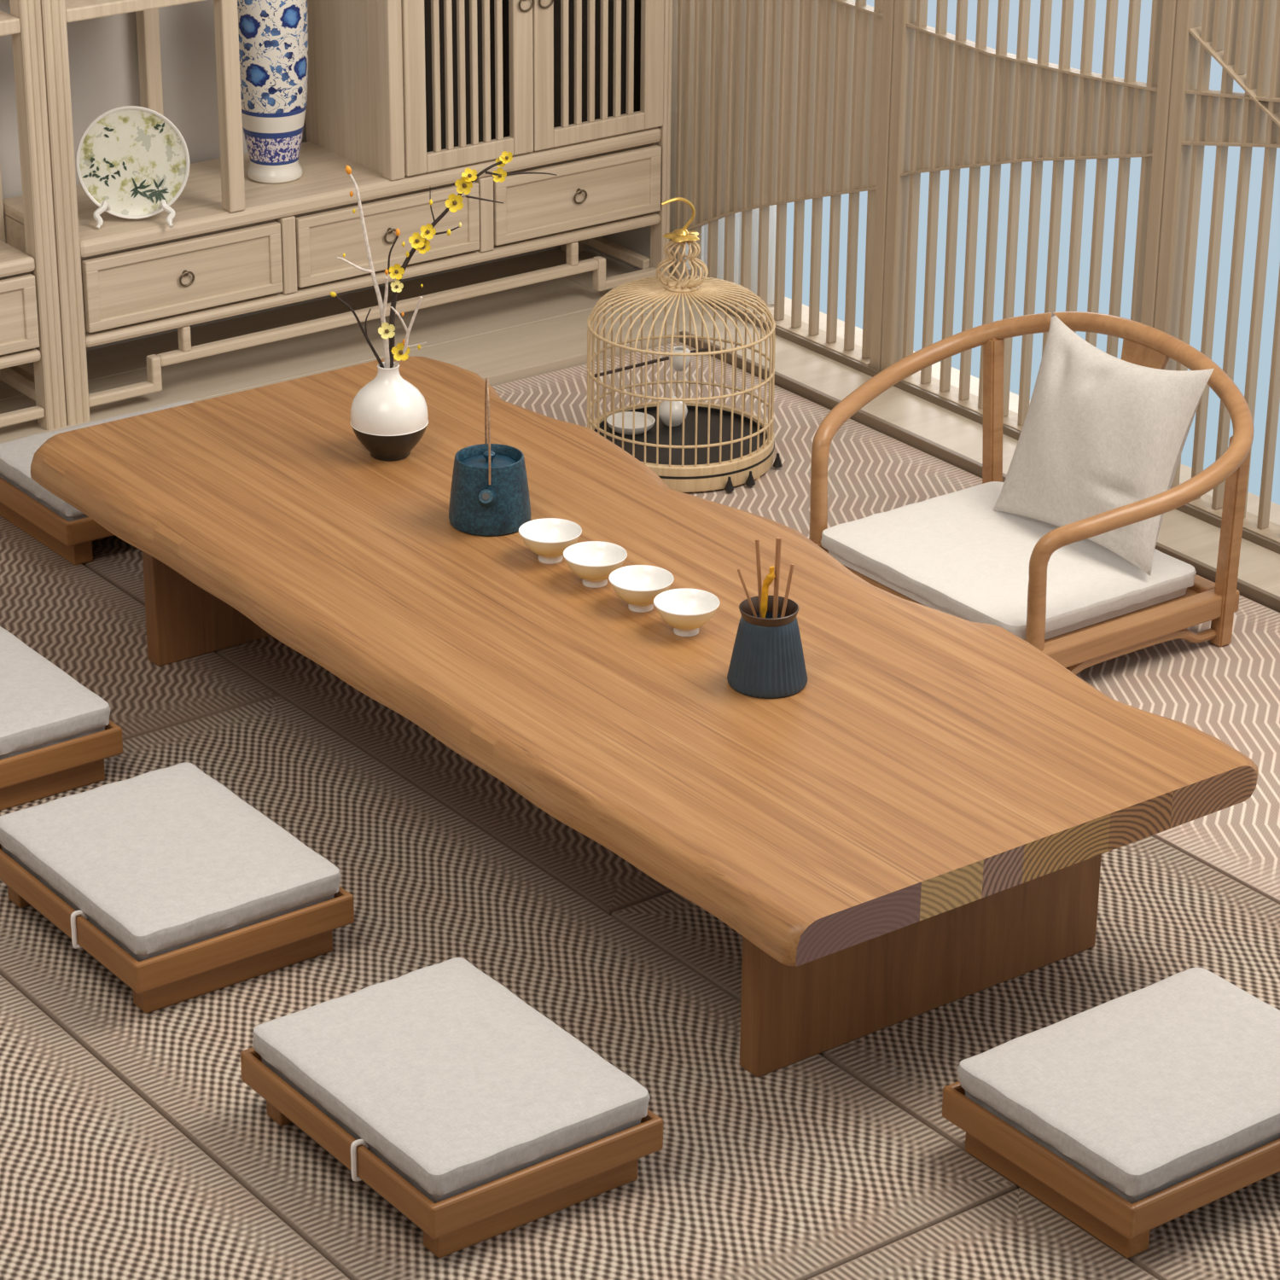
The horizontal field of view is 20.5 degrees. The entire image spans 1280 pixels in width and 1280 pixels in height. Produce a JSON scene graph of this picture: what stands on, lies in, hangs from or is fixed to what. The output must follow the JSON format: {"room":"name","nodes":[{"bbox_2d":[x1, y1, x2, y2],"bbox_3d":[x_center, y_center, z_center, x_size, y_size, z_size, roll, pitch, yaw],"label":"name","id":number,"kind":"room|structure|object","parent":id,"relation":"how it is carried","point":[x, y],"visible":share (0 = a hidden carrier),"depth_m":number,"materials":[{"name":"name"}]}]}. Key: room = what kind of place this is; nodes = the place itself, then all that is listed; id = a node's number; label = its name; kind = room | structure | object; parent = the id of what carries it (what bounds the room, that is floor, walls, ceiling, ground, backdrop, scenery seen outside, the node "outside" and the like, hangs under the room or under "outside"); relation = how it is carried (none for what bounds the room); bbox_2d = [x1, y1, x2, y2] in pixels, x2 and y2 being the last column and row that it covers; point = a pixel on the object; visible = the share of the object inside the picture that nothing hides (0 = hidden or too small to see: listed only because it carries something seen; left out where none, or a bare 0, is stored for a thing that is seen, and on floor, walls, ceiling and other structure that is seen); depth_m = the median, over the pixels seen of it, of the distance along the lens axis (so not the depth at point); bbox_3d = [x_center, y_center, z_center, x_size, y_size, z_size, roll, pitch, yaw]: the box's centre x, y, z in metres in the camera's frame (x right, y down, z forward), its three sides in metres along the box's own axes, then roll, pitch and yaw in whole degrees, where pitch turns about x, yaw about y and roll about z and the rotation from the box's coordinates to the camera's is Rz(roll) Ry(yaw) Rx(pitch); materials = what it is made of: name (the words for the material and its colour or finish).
{"room":"tea room","nodes":[
{"label":"tea room","id":0,"kind":"room"},
{"bbox_2d":[0,0,560,363],"bbox_3d":[-1.626,-1.773,7.548,4.050,2.580,0.098,-16,29,-33],"label":"wall","id":1,"kind":"structure","parent":0,"point":[103,53],"depth_m":8.09,"materials":[{"name":"grey paint"}]},
{"bbox_2d":[585,225,651,269],"bbox_3d":[-0.018,-2.139,8.392,0.070,2.580,0.333,-16,29,-33],"label":"wall","id":2,"kind":"structure","parent":0,"point":[637,240],"depth_m":8.83,"materials":[{"name":"grey paint"}]},
{"bbox_2d":[684,204,776,302],"bbox_3d":[0.217,-1.826,8.309,0.025,2.079,0.400,-16,29,-33],"label":"curtain","id":3,"kind":"object","parent":2,"relation":"hanging from","point":[772,218],"visible":0.09,"depth_m":8.62,"materials":[{"name":"white fabric"}]},
{"bbox_2d":[694,296,1279,553],"bbox_3d":[1.721,0.052,6.677,0.008,0.018,5.690,-16,29,-33],"label":"trim","id":4,"kind":"structure","parent":2,"relation":"attached to","point":[1265,543],"depth_m":7.99,"materials":[{"name":"brown wood"}]},
{"bbox_2d":[0,246,1279,597],"bbox_3d":[0.144,0.445,5.856,4.000,0.050,6.100,-16,29,-33],"label":"floor","id":5,"kind":"structure","parent":0,"point":[504,336],"depth_m":8.26,"materials":[{"name":"brown wood"}]},
{"bbox_2d":[0,0,66,430],"bbox_3d":[-1.732,-1.232,7.342,0.899,1.760,0.405,-16,29,-33],"label":"display cabinet","id":6,"kind":"object","parent":5,"relation":"on","point":[30,321],"visible":1,"depth_m":7.62,"materials":[{"name":"brown wood"}]},
{"bbox_2d":[0,10,20,35],"bbox_3d":[-1.734,-1.256,7.337,0.800,0.032,0.395,-16,29,-33],"label":"shelf","id":7,"kind":"object","parent":6,"relation":"attached to","point":[9,24],"depth_m":7.40,"materials":[{"name":"brown wood"}]},
{"bbox_2d":[0,239,34,277],"bbox_3d":[-1.738,-0.779,7.551,0.800,0.033,0.395,-16,29,-33],"label":"shelf","id":8,"kind":"object","parent":6,"relation":"attached to","point":[14,263],"depth_m":7.62,"materials":[{"name":"brown wood"}]},
{"bbox_2d":[0,0,672,425],"bbox_3d":[-0.701,-1.535,8.037,1.658,1.760,0.412,-16,29,-33],"label":"display cabinet","id":9,"kind":"object","parent":5,"relation":"on","point":[410,96],"visible":0.91,"depth_m":8.13,"materials":[{"name":"brown wood"}]},
{"bbox_2d":[93,199,175,228],"bbox_3d":[-1.115,-0.959,7.824,0.179,0.054,0.167,-2,24,-5],"label":"plate stand","id":10,"kind":"object","parent":9,"relation":"on","point":[105,206],"visible":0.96,"depth_m":7.77,"materials":[{"name":"white ceramic"}]},
{"bbox_2d":[75,105,189,219],"bbox_3d":[-1.113,-1.048,7.775,0.248,0.245,0.049,-1,24,-4],"label":"decorative plate","id":11,"kind":"object","parent":10,"relation":"on","point":[132,159],"visible":1,"depth_m":7.78,"materials":[{"name":"white ceramic"}]},
{"bbox_2d":[64,0,205,22],"bbox_3d":[-1.175,-1.425,7.713,0.377,0.029,0.395,-16,29,-33],"label":"shelf","id":12,"kind":"object","parent":9,"relation":"attached to","point":[75,10],"depth_m":7.53,"materials":[{"name":"brown wood"}]},
{"bbox_2d":[237,0,308,183],"bbox_3d":[-0.835,-1.386,7.987,0.173,0.705,0.173,-16,29,-33],"label":"floral vase","id":13,"kind":"object","parent":9,"relation":"on","point":[273,34],"visible":0.94,"depth_m":7.98,"materials":[{"name":"blue ceramic"}]},
{"bbox_2d":[2,127,661,257],"bbox_3d":[-0.697,-1.096,8.252,1.578,0.038,0.395,-16,29,-33],"label":"shelf","id":14,"kind":"object","parent":9,"relation":"attached to","point":[202,218],"depth_m":8.09,"materials":[{"name":"brown wood"}]},
{"bbox_2d":[669,0,894,371],"bbox_3d":[0.323,-1.706,8.046,0.068,2.080,0.861,-16,29,-33],"label":"lattice screen","id":15,"kind":"object","parent":5,"relation":"on","point":[778,102],"visible":0.71,"depth_m":8.25,"materials":[{"name":"beige wood"}]},
{"bbox_2d":[880,0,1177,431],"bbox_3d":[0.836,-1.418,7.415,0.068,2.080,0.861,-16,29,-33],"label":"lattice screen","id":16,"kind":"object","parent":5,"relation":"on","point":[957,102],"visible":0.74,"depth_m":7.62,"materials":[{"name":"beige wood"}]},
{"bbox_2d":[1153,0,1279,544],"bbox_3d":[1.349,-1.129,6.783,0.068,2.080,0.861,-16,29,-33],"label":"lattice screen","id":17,"kind":"object","parent":5,"relation":"on","point":[1242,36],"visible":0.83,"depth_m":7.13,"materials":[{"name":"beige wood"}]},
{"bbox_3d":[-0.097,0.561,5.713,4.600,0.050,6.100,-16,29,-33],"label":"floor","id":18,"kind":"structure","parent":0,"visible":0},
{"bbox_2d":[0,515,278,740],"bbox_3d":[-1.375,0.028,6.777,0.899,0.030,1.148,-16,29,-33],"label":"woven mat","id":19,"kind":"object","parent":18,"relation":"on","point":[91,630],"visible":0.62,"depth_m":6.78,"materials":[{"name":"fabric"}]},
{"bbox_2d":[0,974,349,1279],"bbox_3d":[-1.151,0.777,5.115,0.899,0.030,2.044,-16,29,-33],"label":"woven mat","id":20,"kind":"object","parent":18,"relation":"on","point":[96,1184],"visible":1,"depth_m":5.07,"materials":[{"name":"wicker"}]},
{"bbox_2d":[81,535,673,915],"bbox_3d":[-0.331,-0.015,6.894,0.921,0.030,2.188,-16,29,-33],"label":"woven mat","id":21,"kind":"object","parent":18,"relation":"on","point":[590,869],"visible":0.24,"depth_m":6.33,"materials":[{"name":"fabric"}]},
{"bbox_2d":[0,400,193,564],"bbox_3d":[-1.052,-0.331,7.357,0.516,0.155,0.404,-16,29,-33],"label":"stool","id":22,"kind":"object","parent":21,"relation":"on","point":[59,526],"visible":0.2,"depth_m":7.20,"materials":[{"name":"grey fabric"}]},
{"bbox_2d":[30,356,1258,1076],"bbox_3d":[-0.095,0.075,6.197,0.975,0.380,2.340,-16,29,-33],"label":"table","id":23,"kind":"object","parent":21,"relation":"on","point":[927,823],"visible":0.94,"depth_m":5.72,"materials":[{"name":"brown wood"}]},
{"bbox_2d":[350,361,428,461],"bbox_3d":[-0.470,-0.431,6.634,0.146,0.179,0.146,-16,29,-33],"label":"flower vase","id":24,"kind":"object","parent":23,"relation":"on","point":[389,415],"visible":1,"depth_m":6.59,"materials":[{"name":"white ceramic"}]},
{"bbox_2d":[329,291,383,367],"bbox_3d":[-0.522,-0.573,6.589,0.103,0.161,0.027,2,24,4],"label":"branch","id":25,"kind":"object","parent":24,"relation":"in","point":[332,293],"visible":1,"depth_m":6.58,"materials":[{"name":"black plant"}]},
{"bbox_2d":[336,164,389,368],"bbox_3d":[-0.510,-0.675,6.523,0.096,0.404,0.047,-1,24,-3],"label":"branch","id":26,"kind":"object","parent":24,"relation":"in","point":[382,306],"visible":1,"depth_m":6.52,"materials":[{"name":"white plant"}]},
{"bbox_2d":[390,284,426,367],"bbox_3d":[-0.430,-0.571,6.552,0.072,0.190,0.021,6,25,13],"label":"branch","id":27,"kind":"object","parent":24,"relation":"in","point":[404,341],"visible":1,"depth_m":6.55,"materials":[{"name":"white plant"}]},
{"bbox_2d":[378,151,557,367],"bbox_3d":[-0.324,-0.698,6.564,0.344,0.417,0.053,-9,26,-19],"label":"branch","id":28,"kind":"object","parent":24,"relation":"in","point":[420,242],"visible":1,"depth_m":6.52,"materials":[{"name":"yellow plant"}]},
{"bbox_2d":[448,378,531,535],"bbox_3d":[-0.266,-0.336,6.312,0.148,0.272,0.158,-16,29,-33],"label":"tea kettle","id":29,"kind":"object","parent":23,"relation":"on","point":[490,496],"visible":0.98,"depth_m":6.30,"materials":[{"name":"blue ceramic"}]},
{"bbox_2d":[518,517,581,564],"bbox_3d":[-0.157,-0.167,6.205,0.111,0.055,0.111,-16,29,-33],"label":"tea cup","id":30,"kind":"object","parent":23,"relation":"on","point":[548,538],"visible":0.98,"depth_m":6.22,"materials":[{"name":"beige ceramic"}]},
{"bbox_2d":[563,541,627,587],"bbox_3d":[-0.078,-0.124,6.110,0.111,0.055,0.111,-16,29,-33],"label":"tea cup","id":31,"kind":"object","parent":23,"relation":"on","point":[593,561],"visible":0.96,"depth_m":6.13,"materials":[{"name":"beige ceramic"}]},
{"bbox_2d":[608,564,674,612],"bbox_3d":[0.002,-0.081,6.016,0.111,0.055,0.111,-16,29,-33],"label":"tea cup","id":32,"kind":"object","parent":23,"relation":"on","point":[637,585],"visible":0.95,"depth_m":6.04,"materials":[{"name":"beige ceramic"}]},
{"bbox_2d":[653,587,720,636],"bbox_3d":[0.078,-0.039,5.925,0.111,0.055,0.111,-16,29,-33],"label":"tea cup","id":33,"kind":"object","parent":23,"relation":"on","point":[686,610],"visible":1,"depth_m":5.94,"materials":[{"name":"beige ceramic"}]},
{"bbox_2d":[727,595,807,698],"bbox_3d":[0.207,0.008,5.725,0.131,0.134,0.131,-16,29,-33],"label":"holder","id":34,"kind":"object","parent":23,"relation":"on","point":[767,661],"visible":1,"depth_m":5.69,"materials":[{"name":"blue ceramic"}]},
{"bbox_2d":[736,568,756,616],"bbox_3d":[0.188,-0.034,5.703,0.067,0.172,0.006,3,24,7],"label":"tool","id":35,"kind":"object","parent":34,"relation":"in","point":[737,569],"visible":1,"depth_m":5.68,"materials":[{"name":"brown wood"}]},
{"bbox_2d":[755,538,762,617],"bbox_3d":[0.195,-0.063,5.711,0.023,0.216,0.007,2,24,3],"label":"tool","id":36,"kind":"object","parent":34,"relation":"in","point":[757,540],"visible":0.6,"depth_m":5.69,"materials":[{"name":"brown wood"}]},
{"bbox_2d":[760,565,775,618],"bbox_3d":[0.205,-0.041,5.700,0.027,0.165,0.010,-11,27,-24],"label":"scoop","id":37,"kind":"object","parent":34,"relation":"in","point":[770,577],"visible":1,"depth_m":5.68,"materials":[{"name":"orange wood"}]},
{"bbox_2d":[772,536,781,618],"bbox_3d":[0.218,-0.061,5.701,0.008,0.220,0.019,14,28,28],"label":"tool","id":38,"kind":"object","parent":34,"relation":"in","point":[778,540],"visible":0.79,"depth_m":5.68,"materials":[{"name":"brown wood"}]},
{"bbox_2d":[780,564,794,617],"bbox_3d":[0.229,-0.036,5.696,0.042,0.179,0.006,-17,30,-34],"label":"tool","id":39,"kind":"object","parent":34,"relation":"in","point":[792,566],"visible":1,"depth_m":5.68,"materials":[{"name":"brown wood"}]},
{"bbox_2d":[0,695,1017,1279],"bbox_3d":[-0.424,0.563,5.606,0.899,0.030,2.044,-16,29,-33],"label":"woven mat","id":40,"kind":"object","parent":18,"relation":"on","point":[801,1170],"visible":0.72,"depth_m":5.40,"materials":[{"name":"wicker"}]},
{"bbox_2d":[0,626,122,810],"bbox_3d":[-1.223,0.142,6.302,0.404,0.155,0.516,-16,29,-33],"label":"stool","id":41,"kind":"object","parent":40,"relation":"on","point":[57,735],"visible":1,"depth_m":6.18,"materials":[{"name":"grey fabric"}]},
{"bbox_2d":[0,626,110,759],"bbox_3d":[-1.219,0.101,6.286,0.376,0.068,0.497,-16,29,-33],"label":"cushion","id":42,"kind":"object","parent":41,"relation":"on","point":[46,713],"depth_m":6.19,"materials":[{"name":"grey fabric"}]},
{"bbox_2d":[0,762,354,1012],"bbox_3d":[-0.772,0.395,5.747,0.404,0.155,0.516,-16,29,-33],"label":"stool","id":43,"kind":"object","parent":40,"relation":"on","point":[183,889],"visible":1,"depth_m":5.63,"materials":[{"name":"grey fabric"}]},
{"bbox_2d":[240,957,663,1257],"bbox_3d":[-0.281,0.671,5.142,0.404,0.155,0.516,-16,29,-33],"label":"stool","id":44,"kind":"object","parent":40,"relation":"on","point":[474,1114],"visible":1,"depth_m":5.04,"materials":[{"name":"white fabric"}]},
{"bbox_2d":[492,341,1279,904],"bbox_3d":[0.735,-0.037,6.964,0.871,0.030,3.338,-16,29,-33],"label":"woven mat","id":45,"kind":"object","parent":18,"relation":"on","point":[1230,693],"visible":0.31,"depth_m":6.94,"materials":[{"name":"fabric"}]},
{"bbox_2d":[586,197,782,492],"bbox_3d":[0.094,-0.659,7.575,0.413,0.593,0.432,-16,29,-33],"label":"birdcage","id":46,"kind":"object","parent":45,"relation":"on","point":[717,446],"visible":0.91,"depth_m":7.55,"materials":[{"name":"brown wood"}]},
{"bbox_2d":[606,411,655,435],"bbox_3d":[-0.020,-0.471,7.737,0.106,0.020,0.106,-16,29,-33],"label":"dish","id":47,"kind":"object","parent":46,"relation":"on","point":[628,416],"visible":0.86,"depth_m":7.74,"materials":[{"name":"white ceramic"}]},
{"bbox_2d":[658,395,687,426],"bbox_3d":[0.072,-0.504,7.756,0.066,0.066,0.066,-16,29,-33],"label":"jar","id":48,"kind":"object","parent":46,"relation":"on","point":[677,406],"visible":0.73,"depth_m":7.73,"materials":[{"name":"white ceramic"}]},
{"bbox_2d":[669,345,691,371],"bbox_3d":[0.086,-0.608,7.659,0.048,0.050,0.048,-16,29,-33],"label":"cup","id":49,"kind":"object","parent":46,"relation":"in","point":[677,361],"visible":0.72,"depth_m":7.64,"materials":[{"name":"white ceramic"}]},
{"bbox_2d":[593,405,767,465],"bbox_3d":[0.086,-0.438,7.683,0.378,0.012,0.378,-16,29,-33],"label":"tray","id":50,"kind":"object","parent":46,"relation":"on","point":[757,454],"depth_m":7.69,"materials":[{"name":"black paint"}]},
{"bbox_2d":[808,311,1254,674],"bbox_3d":[0.766,-0.303,6.870,0.597,0.532,0.850,-16,29,-33],"label":"armchair","id":51,"kind":"object","parent":45,"relation":"on","point":[1143,345],"visible":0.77,"depth_m":6.76,"materials":[{"name":"brown wood"}]},
{"bbox_2d":[820,481,1196,640],"bbox_3d":[0.712,-0.154,6.890,0.487,0.060,0.586,-16,29,-33],"label":"seat cushion","id":52,"kind":"object","parent":51,"relation":"on","point":[953,554],"visible":0.83,"depth_m":6.80,"materials":[{"name":"white fabric"}]},
{"bbox_2d":[992,312,1214,575],"bbox_3d":[0.889,-0.384,6.848,0.179,0.396,0.455,-16,29,-33],"label":"throw pillow","id":53,"kind":"object","parent":52,"relation":"on","point":[1102,432],"visible":0.94,"depth_m":6.78,"materials":[{"name":"fabric"}]},
{"bbox_2d":[610,836,1279,1279],"bbox_3d":[0.989,0.726,5.269,0.921,0.030,2.246,-16,29,-33],"label":"woven mat","id":54,"kind":"object","parent":18,"relation":"on","point":[1163,913],"visible":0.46,"depth_m":5.63,"materials":[{"name":"wicker"}]},
{"bbox_2d":[942,967,1279,1257],"bbox_3d":[0.765,0.680,5.143,0.516,0.155,0.404,-16,29,-33],"label":"stool","id":55,"kind":"object","parent":54,"relation":"on","point":[1126,1116],"visible":1,"depth_m":5.04,"materials":[{"name":"grey fabric"}]},
{"bbox_2d":[680,331,1279,612],"bbox_3d":[1.687,0.181,6.472,0.014,0.051,5.344,-16,29,-33],"label":"trim","id":56,"kind":"structure","parent":18,"relation":"on","point":[1261,596],"depth_m":7.80,"materials":[{"name":"brown wood"}]},
{"bbox_2d":[808,1187,1157,1279],"bbox_3d":[0.642,1.162,4.293,0.899,0.030,1.538,-16,29,-33],"label":"woven mat","id":57,"kind":"object","parent":18,"relation":"on","point":[1014,1235],"visible":1,"depth_m":4.94,"materials":[{"name":"wicker"}]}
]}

